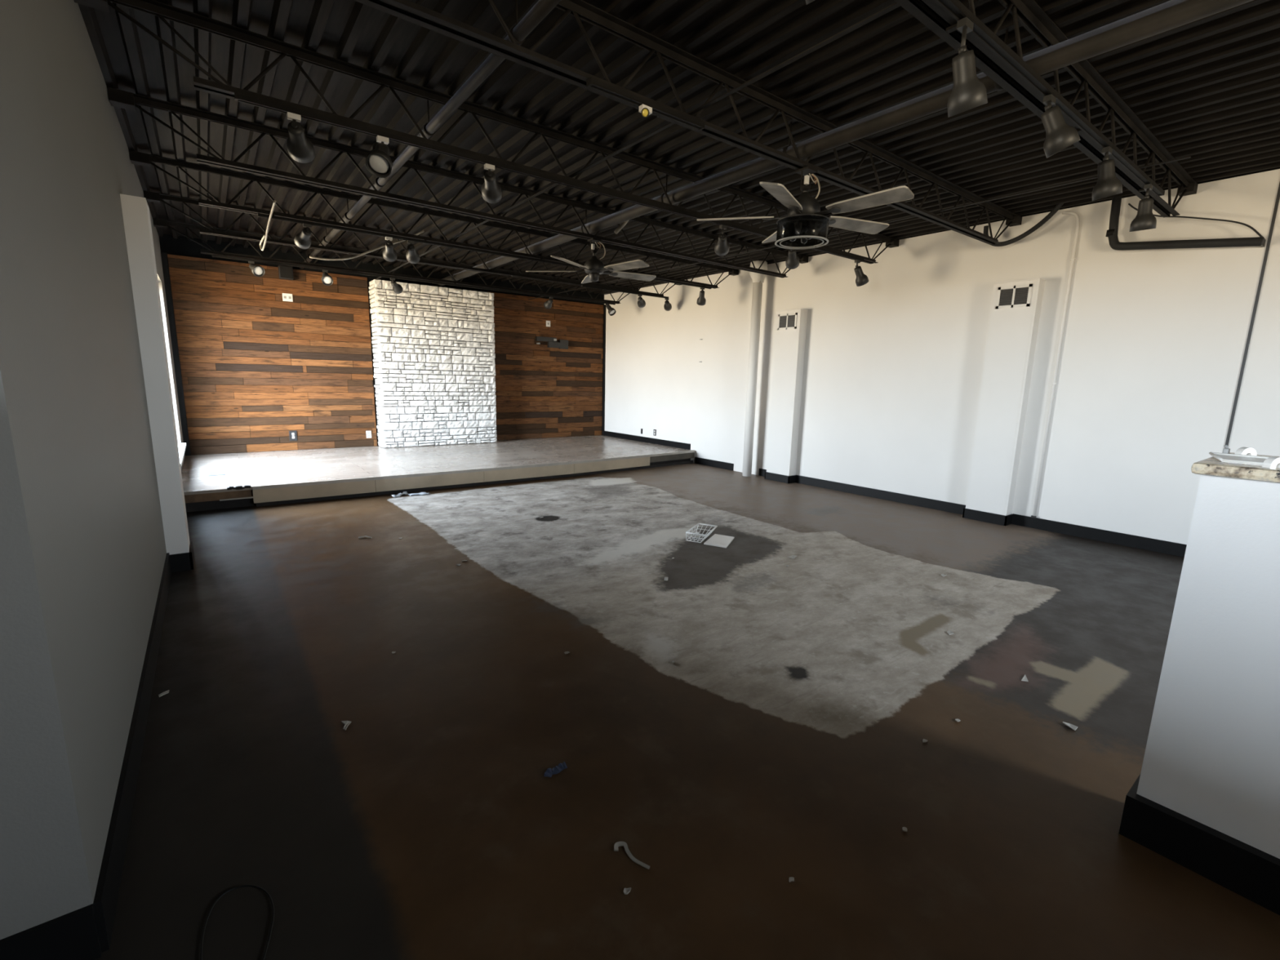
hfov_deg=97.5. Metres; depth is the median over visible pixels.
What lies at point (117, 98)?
joist
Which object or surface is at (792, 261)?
track spotlight
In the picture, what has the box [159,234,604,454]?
wall
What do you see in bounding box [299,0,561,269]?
air duct
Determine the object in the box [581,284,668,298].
track rail
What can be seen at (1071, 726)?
paper scrap
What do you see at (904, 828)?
paper scrap
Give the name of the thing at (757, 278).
round column
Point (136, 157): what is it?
joist
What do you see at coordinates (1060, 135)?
track spotlight
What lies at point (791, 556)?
paper scrap
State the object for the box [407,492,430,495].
scrap
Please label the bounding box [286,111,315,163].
track spotlight
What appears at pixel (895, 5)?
conduit
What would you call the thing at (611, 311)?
track spotlight
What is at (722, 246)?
track spotlight
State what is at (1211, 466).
countertop
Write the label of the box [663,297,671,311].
track spotlight
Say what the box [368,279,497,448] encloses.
stone panel
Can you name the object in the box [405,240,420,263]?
track spotlight
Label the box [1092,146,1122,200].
track spotlight
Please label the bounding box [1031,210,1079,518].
conduit
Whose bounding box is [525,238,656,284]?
ceiling fan
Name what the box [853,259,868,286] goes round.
track spotlight
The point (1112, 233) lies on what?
insulated pipe
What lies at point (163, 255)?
trim
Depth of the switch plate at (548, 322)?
10.74 m
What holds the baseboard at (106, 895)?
attached to the wall at (83, 551)
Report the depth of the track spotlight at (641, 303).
9.15 m
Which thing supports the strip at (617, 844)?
on the floor
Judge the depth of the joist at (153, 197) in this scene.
6.49 m
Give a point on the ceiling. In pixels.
(1207, 89)
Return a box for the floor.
[95,462,1279,959]
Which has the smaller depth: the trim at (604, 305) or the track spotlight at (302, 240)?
the track spotlight at (302, 240)
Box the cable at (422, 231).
[309,230,424,260]
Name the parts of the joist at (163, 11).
bearing seat, bearing seat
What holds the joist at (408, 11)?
attached to the ceiling
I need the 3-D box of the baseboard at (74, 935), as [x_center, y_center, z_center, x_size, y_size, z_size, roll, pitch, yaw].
[-2.446,1.207,0.486,2.875,0.140,0.014,-6,13,-37]
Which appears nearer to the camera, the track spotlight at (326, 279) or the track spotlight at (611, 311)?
the track spotlight at (326, 279)
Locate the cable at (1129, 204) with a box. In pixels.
[1128,203,1263,238]
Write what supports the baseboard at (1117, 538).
attached to the wall at (1154, 340)
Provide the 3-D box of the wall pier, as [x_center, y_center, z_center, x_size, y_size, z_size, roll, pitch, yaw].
[-3.300,-0.595,3.856,0.120,2.460,0.300,-6,13,-37]
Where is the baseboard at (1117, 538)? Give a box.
[694,457,1186,557]
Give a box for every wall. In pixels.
[0,0,185,939]
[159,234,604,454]
[602,168,1279,544]
[1118,474,1279,915]
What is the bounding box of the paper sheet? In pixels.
[703,533,734,547]
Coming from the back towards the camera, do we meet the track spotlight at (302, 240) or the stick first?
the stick
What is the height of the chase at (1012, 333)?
2.446 m
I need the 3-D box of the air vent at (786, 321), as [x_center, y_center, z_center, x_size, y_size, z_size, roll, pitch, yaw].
[2.029,-2.184,7.742,0.012,0.210,0.315,-6,13,-37]
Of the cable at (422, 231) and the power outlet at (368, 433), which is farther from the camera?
the power outlet at (368, 433)
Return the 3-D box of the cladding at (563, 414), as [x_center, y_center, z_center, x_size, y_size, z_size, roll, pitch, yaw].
[-1.738,-2.140,10.908,2.457,2.646,0.087,-6,13,-37]
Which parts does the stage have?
frame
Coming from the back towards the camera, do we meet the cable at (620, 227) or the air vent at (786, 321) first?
the air vent at (786, 321)
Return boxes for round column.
[742,260,767,476]
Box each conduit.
[375,2,900,279]
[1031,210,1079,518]
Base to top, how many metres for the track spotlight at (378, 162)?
0.244 m
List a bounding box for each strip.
[543,761,567,777]
[613,841,649,869]
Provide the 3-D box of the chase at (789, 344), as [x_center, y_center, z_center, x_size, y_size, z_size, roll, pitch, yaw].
[2.065,-1.165,7.967,0.164,2.386,0.438,-6,13,-37]
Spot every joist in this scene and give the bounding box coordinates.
[73,0,899,263]
[107,86,808,278]
[129,150,738,288]
[143,190,681,296]
[152,217,638,303]
[354,0,1022,244]
[893,0,1198,217]
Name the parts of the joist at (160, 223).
bearing seat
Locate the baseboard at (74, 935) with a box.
[0,903,102,959]
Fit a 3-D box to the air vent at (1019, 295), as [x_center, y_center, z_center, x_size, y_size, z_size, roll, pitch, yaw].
[3.705,-1.817,5.569,0.012,0.210,0.300,-6,13,-37]
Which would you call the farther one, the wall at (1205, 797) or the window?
the window
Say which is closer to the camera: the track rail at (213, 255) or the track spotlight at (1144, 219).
the track spotlight at (1144, 219)
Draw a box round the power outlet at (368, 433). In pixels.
[365,431,371,438]
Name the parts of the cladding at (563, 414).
arm, bracket, plate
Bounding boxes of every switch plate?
[282,293,293,302]
[546,320,550,326]
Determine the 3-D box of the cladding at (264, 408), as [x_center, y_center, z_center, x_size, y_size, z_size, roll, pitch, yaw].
[-5.257,-1.757,8.300,2.404,2.646,0.024,-6,13,-37]
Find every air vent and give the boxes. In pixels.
[777,312,797,329]
[995,284,1032,308]
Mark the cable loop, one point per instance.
(243, 886)
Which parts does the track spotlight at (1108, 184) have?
stem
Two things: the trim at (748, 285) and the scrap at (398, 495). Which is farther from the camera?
the trim at (748, 285)
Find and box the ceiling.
[77,0,1279,294]
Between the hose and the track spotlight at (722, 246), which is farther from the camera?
the hose
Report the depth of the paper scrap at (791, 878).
1.60 m
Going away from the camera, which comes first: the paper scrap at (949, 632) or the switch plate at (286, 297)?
the paper scrap at (949, 632)
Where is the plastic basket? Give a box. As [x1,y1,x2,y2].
[685,523,717,542]
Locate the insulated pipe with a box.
[1105,195,1266,250]
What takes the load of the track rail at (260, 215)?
attached to the joist at (136, 157)
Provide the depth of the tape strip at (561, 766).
2.03 m
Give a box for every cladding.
[167,253,377,454]
[487,291,603,439]
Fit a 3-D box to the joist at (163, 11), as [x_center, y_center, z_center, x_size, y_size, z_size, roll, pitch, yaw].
[0.246,-2.358,4.564,6.917,0.307,0.100,-6,13,-37]
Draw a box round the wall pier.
[120,193,190,555]
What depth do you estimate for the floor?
2.24 m
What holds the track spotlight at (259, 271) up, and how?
attached to the track rail at (213, 255)
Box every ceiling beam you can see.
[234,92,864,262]
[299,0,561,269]
[431,0,1253,287]
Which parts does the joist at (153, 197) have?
bearing seat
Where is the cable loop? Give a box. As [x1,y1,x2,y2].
[200,884,274,959]
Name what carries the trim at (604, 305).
attached to the wall at (1154, 340)
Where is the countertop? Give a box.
[1191,452,1279,482]
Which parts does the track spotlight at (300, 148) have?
stem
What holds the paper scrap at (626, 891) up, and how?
on the floor
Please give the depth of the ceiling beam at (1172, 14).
3.00 m
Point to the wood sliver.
(365, 535)
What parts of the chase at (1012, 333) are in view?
baseboard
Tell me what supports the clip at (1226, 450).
on the countertop
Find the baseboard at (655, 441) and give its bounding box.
[603,431,690,449]
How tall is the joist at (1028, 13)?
0.307 m
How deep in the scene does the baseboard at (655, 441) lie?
10.66 m
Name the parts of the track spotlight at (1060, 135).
stem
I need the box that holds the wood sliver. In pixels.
[358,535,371,538]
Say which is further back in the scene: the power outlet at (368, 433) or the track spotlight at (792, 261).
the power outlet at (368, 433)
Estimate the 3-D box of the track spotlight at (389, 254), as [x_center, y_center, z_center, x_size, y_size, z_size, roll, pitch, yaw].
[-2.527,-2.331,5.704,0.141,0.206,0.224,-6,13,-37]
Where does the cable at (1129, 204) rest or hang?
attached to the insulated pipe
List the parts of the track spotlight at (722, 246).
stem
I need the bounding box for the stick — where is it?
[219,496,253,501]
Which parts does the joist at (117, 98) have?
bearing seat, bearing seat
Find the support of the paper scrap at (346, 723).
on the floor
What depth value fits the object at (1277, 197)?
4.41 m
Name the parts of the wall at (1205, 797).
baseboard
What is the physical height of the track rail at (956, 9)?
0.036 m
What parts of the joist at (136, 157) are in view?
bearing seat, bearing seat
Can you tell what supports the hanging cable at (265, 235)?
hanging from the track rail at (260, 215)
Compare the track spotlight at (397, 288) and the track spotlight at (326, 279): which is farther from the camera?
the track spotlight at (397, 288)
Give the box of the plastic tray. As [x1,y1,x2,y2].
[1208,452,1267,465]
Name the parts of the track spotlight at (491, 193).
stem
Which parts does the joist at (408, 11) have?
bearing seat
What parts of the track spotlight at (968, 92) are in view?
stem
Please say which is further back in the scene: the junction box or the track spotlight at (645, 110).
the junction box
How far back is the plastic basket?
5.02 m
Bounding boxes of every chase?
[764,308,808,483]
[962,278,1045,525]
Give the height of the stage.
0.238 m
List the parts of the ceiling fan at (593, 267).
blade, blade, blade, blade arm, blade arm, blade, blade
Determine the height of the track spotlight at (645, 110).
0.068 m
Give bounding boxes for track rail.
[212,253,615,305]
[257,213,711,288]
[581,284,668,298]
[586,76,705,130]
[933,0,1164,196]
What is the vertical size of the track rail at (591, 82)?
0.028 m
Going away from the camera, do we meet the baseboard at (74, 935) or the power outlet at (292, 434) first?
the baseboard at (74, 935)
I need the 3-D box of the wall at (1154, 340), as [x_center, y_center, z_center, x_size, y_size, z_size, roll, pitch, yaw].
[3.219,-1.262,6.691,0.160,3.080,13.270,-6,13,-37]
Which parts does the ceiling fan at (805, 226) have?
blade, blade, blade arm, blade, blade arm, bulb, blade arm, blade arm, blade, blade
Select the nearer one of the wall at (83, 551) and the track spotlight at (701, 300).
the wall at (83, 551)
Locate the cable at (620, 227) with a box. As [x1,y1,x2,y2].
[613,220,628,234]
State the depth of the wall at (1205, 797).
1.60 m
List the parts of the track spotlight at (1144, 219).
stem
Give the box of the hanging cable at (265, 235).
[259,200,275,250]
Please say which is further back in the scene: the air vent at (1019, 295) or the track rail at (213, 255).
the track rail at (213, 255)
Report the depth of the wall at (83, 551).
1.54 m
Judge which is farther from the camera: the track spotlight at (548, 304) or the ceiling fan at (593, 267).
the track spotlight at (548, 304)
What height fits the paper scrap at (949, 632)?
0.008 m
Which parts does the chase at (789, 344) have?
baseboard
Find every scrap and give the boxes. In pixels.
[158,689,168,697]
[341,720,351,730]
[391,491,408,497]
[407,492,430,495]
[623,887,631,894]
[787,555,796,558]
[788,876,794,882]
[902,826,906,831]
[946,630,954,635]
[1021,675,1028,681]
[1062,721,1077,730]
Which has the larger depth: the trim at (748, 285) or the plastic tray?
the trim at (748, 285)
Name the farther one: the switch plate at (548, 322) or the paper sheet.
the switch plate at (548, 322)
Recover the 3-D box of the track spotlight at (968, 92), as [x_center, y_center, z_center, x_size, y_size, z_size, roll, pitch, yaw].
[1.254,-1.554,2.141,0.172,0.304,0.134,-6,13,-37]
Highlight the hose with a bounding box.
[983,203,1063,246]
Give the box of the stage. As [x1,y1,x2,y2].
[181,435,695,511]
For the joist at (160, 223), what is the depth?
7.71 m
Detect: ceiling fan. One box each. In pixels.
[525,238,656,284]
[697,166,914,249]
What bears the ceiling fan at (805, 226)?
hanging from the joist at (408, 11)
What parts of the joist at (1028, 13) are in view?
bearing seat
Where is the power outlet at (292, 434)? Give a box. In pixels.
[288,430,297,440]
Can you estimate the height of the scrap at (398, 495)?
0.033 m
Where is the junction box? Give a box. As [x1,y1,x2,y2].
[278,265,293,280]
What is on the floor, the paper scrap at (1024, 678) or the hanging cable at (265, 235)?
the paper scrap at (1024, 678)
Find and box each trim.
[160,252,191,455]
[601,304,605,431]
[733,280,752,472]
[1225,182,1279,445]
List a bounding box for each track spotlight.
[248,260,265,276]
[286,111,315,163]
[293,223,311,248]
[321,269,333,285]
[364,135,392,177]
[382,236,396,262]
[390,277,403,293]
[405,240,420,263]
[481,163,502,203]
[543,297,553,309]
[605,303,616,315]
[637,294,645,307]
[639,103,652,117]
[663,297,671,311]
[696,287,706,305]
[714,224,729,256]
[785,248,799,269]
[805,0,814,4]
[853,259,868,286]
[946,17,987,117]
[1040,93,1080,158]
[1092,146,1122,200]
[1128,183,1156,231]
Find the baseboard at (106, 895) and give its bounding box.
[93,541,194,952]
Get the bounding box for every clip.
[1222,444,1230,453]
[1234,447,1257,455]
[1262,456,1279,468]
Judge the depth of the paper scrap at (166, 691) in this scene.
2.44 m

